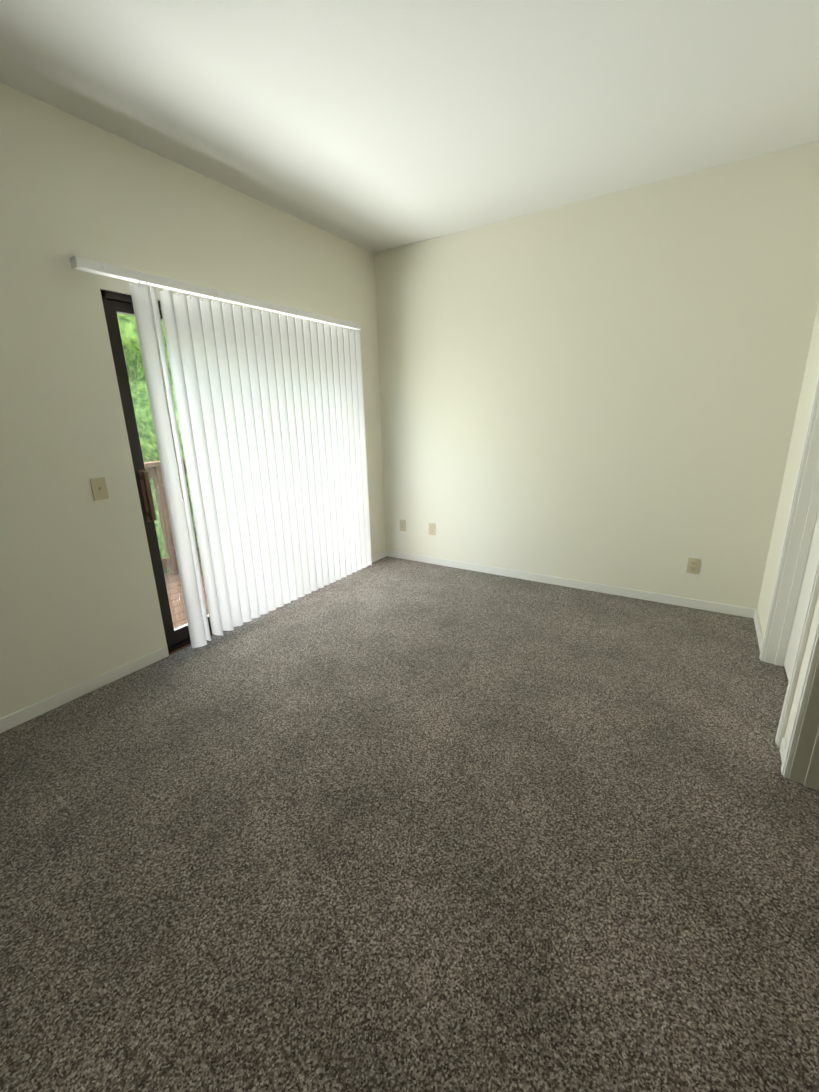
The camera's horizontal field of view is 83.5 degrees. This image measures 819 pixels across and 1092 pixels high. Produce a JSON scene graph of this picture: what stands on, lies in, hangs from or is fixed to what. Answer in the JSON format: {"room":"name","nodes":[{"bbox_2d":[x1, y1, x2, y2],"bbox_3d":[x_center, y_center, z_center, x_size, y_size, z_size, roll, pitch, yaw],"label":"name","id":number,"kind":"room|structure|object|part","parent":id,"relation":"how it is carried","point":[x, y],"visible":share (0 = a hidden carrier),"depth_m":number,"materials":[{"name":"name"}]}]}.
{"room":"empty bedroom","nodes":[
{"label":"empty bedroom","id":0,"kind":"room"},
{"bbox_2d":[0,83,385,718],"bbox_3d":[-1.752,-0.578,2.248,0.170,2.740,5.525,9,19,31],"label":"wall","id":1,"kind":"structure","parent":0,"point":[79,601],"depth_m":2.30,"materials":[{"name":"beige paint"}]},
{"bbox_2d":[0,646,168,732],"bbox_3d":[-1.847,0.811,2.261,0.011,0.068,1.365,9,19,31],"label":"baseboard","id":2,"kind":"structure","parent":1,"relation":"attached to","point":[14,719],"depth_m":2.41,"materials":[{"name":"white paint"}]},
{"bbox_2d":[90,477,108,500],"bbox_3d":[-1.603,-0.296,2.378,0.019,0.114,0.070,9,19,31],"label":"light switch","id":3,"kind":"object","parent":1,"relation":"attached to","point":[99,488],"visible":1,"depth_m":2.38,"materials":[{"name":"beige plastic"}]},
{"bbox_2d":[100,290,211,652],"bbox_3d":[-1.072,-0.534,3.323,0.147,2.030,1.830,9,19,31],"label":"sliding glass door","id":4,"kind":"structure","parent":1,"relation":"in","point":[114,303],"depth_m":2.58,"materials":[{"name":"brown metal"}]},
{"bbox_3d":[-1.489,-0.283,2.613,0.052,0.300,0.036,9,19,31],"label":"handle","id":5,"kind":"part","parent":4,"relation":"part of","materials":[{"name":"brown wood"}]},
{"bbox_3d":[-1.089,-0.551,3.329,0.056,1.831,1.678,9,19,31],"label":"glass","id":6,"kind":"part","parent":4,"relation":"part of","materials":[{"name":"clear glass"}]},
{"bbox_2d":[70,256,371,647],"bbox_3d":[-0.972,-0.569,3.234,0.128,2.102,2.088,9,19,31],"label":"vertical blinds","id":7,"kind":"object","parent":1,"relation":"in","point":[270,411],"depth_m":3.05,"materials":[{"name":"white plastic"}]},
{"bbox_2d":[371,550,386,562],"bbox_3d":[-0.367,0.131,4.505,0.011,0.068,0.500,9,19,31],"label":"baseboard","id":8,"kind":"structure","parent":1,"relation":"attached to","point":[378,556],"depth_m":4.59,"materials":[{"name":"white paint"}]},
{"bbox_2d":[0,556,818,1091],"bbox_3d":[0.050,1.049,1.479,4.090,0.050,5.405,9,19,31],"label":"floor","id":9,"kind":"structure","parent":0,"point":[390,824],"depth_m":1.49,"materials":[{"name":"carpet"}]},
{"bbox_2d":[0,0,818,252],"bbox_3d":[-0.057,-1.682,0.796,4.260,0.100,5.525,9,19,31],"label":"ceiling","id":10,"kind":"structure","parent":0,"point":[374,126],"depth_m":2.00,"materials":[{"name":"white paint"}]},
{"bbox_2d":[374,141,818,608],"bbox_3d":[1.490,-0.969,3.331,4.090,2.740,0.120,9,19,31],"label":"wall","id":11,"kind":"structure","parent":0,"point":[604,389],"depth_m":3.26,"materials":[{"name":"beige paint"}]},
{"bbox_2d":[399,519,405,530],"bbox_3d":[-0.067,-0.202,4.510,0.070,0.114,0.010,9,19,31],"label":"electrical outlet","id":12,"kind":"object","parent":11,"relation":"attached to","point":[402,525],"visible":1,"depth_m":4.50,"materials":[{"name":"beige plastic"}]},
{"bbox_2d":[429,523,434,534],"bbox_3d":[0.212,-0.160,4.338,0.070,0.114,0.010,9,19,31],"label":"electrical outlet","id":13,"kind":"object","parent":11,"relation":"attached to","point":[431,528],"visible":1,"depth_m":4.33,"materials":[{"name":"beige plastic"}]},
{"bbox_2d":[386,550,754,617],"bbox_3d":[1.056,0.266,3.910,3.070,0.068,0.011,9,19,31],"label":"baseboard","id":14,"kind":"structure","parent":11,"relation":"attached to","point":[685,602],"depth_m":3.67,"materials":[{"name":"white paint"}]},
{"bbox_2d":[686,557,699,573],"bbox_3d":[2.008,0.140,3.246,0.070,0.114,0.010,9,19,31],"label":"electrical outlet","id":15,"kind":"object","parent":11,"relation":"attached to","point":[693,566],"visible":1,"depth_m":3.24,"materials":[{"name":"beige plastic"}]},
{"bbox_2d":[757,302,818,741],"bbox_3d":[1.934,-0.613,2.050,0.120,2.740,1.655,9,19,31],"label":"wall","id":16,"kind":"structure","parent":0,"point":[810,377],"depth_m":2.61,"materials":[{"name":"beige paint"}]},
{"bbox_2d":[753,609,762,651],"bbox_3d":[2.199,0.530,2.889,0.011,0.068,0.575,9,19,31],"label":"baseboard","id":17,"kind":"structure","parent":16,"relation":"attached to","point":[758,629],"depth_m":2.87,"materials":[{"name":"white paint"}]},
{"bbox_2d":[780,737,786,761],"bbox_3d":[1.531,0.837,1.875,0.011,0.068,0.090,9,19,31],"label":"baseboard","id":18,"kind":"structure","parent":16,"relation":"attached to","point":[783,747],"depth_m":1.87,"materials":[{"name":"white paint"}]},
{"label":"outside","id":19,"kind":"structure","parent":0,"visible":0},
{"bbox_2d":[163,558,200,573],"bbox_3d":[-16.454,0.200,17.037,39.830,0.200,70.000,9,19,31],"label":"ground","id":20,"kind":"structure","parent":19,"point":[165,571],"depth_m":13.98,"materials":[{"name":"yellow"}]},
{"bbox_2d":[117,313,189,490],"bbox_3d":[-2.685,-1.970,8.241,6.745,8.158,5.768,9,19,31],"label":"tree","id":21,"kind":"object","parent":20,"relation":"on","point":[135,387],"depth_m":6.36,"materials":[{"name":"green plant"}]},
{"bbox_2d":[143,460,198,558],"bbox_3d":[-11.122,-1.833,10.943,6.419,8.809,26.479,9,19,31],"label":"trees","id":22,"kind":"object","parent":20,"relation":"on","point":[158,529],"depth_m":13.82,"materials":[{"name":"green plant"}]},
{"bbox_2d":[164,563,222,654],"bbox_3d":[-1.733,0.439,4.072,1.430,0.180,4.200,9,19,31],"label":"deck","id":23,"kind":"object","parent":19,"point":[173,580],"depth_m":3.74,"materials":[{"name":"brown wood"}]},
{"bbox_2d":[144,458,199,574],"bbox_3d":[-2.279,-0.237,4.227,0.150,1.057,4.197,9,19,31],"label":"railing","id":24,"kind":"object","parent":23,"relation":"on","point":[161,507],"depth_m":4.16,"materials":[{"name":"brown wood"}]},
{"bbox_3d":[1.169,-1.258,0.644,0.120,0.690,1.120,9,19,31],"label":"wall","id":25,"kind":"structure","parent":0,"visible":0},
{"bbox_2d":[781,612,818,789],"bbox_3d":[1.194,0.037,1.020,0.139,2.094,1.208,9,19,31],"label":"door frame","id":26,"kind":"structure","parent":25,"relation":"attached to","point":[800,763],"depth_m":1.70,"materials":[{"name":"white paint"}]},
{"bbox_3d":[1.799,-1.547,1.599,0.120,0.690,0.780,9,19,31],"label":"wall","id":27,"kind":"structure","parent":0,"visible":0},
{"bbox_2d":[759,373,818,746],"bbox_3d":[1.823,-0.253,1.976,0.139,2.094,0.868,9,19,31],"label":"door frame","id":28,"kind":"structure","parent":27,"relation":"attached to","point":[802,517],"depth_m":2.35,"materials":[{"name":"white paint"}]},
{"bbox_2d":[784,510,818,680],"bbox_3d":[1.867,-0.220,1.957,0.035,2.015,0.734,9,19,31],"label":"closet door","id":29,"kind":"structure","parent":27,"relation":"in","point":[802,600],"depth_m":2.34,"materials":[{"name":"white paint"}]}
]}

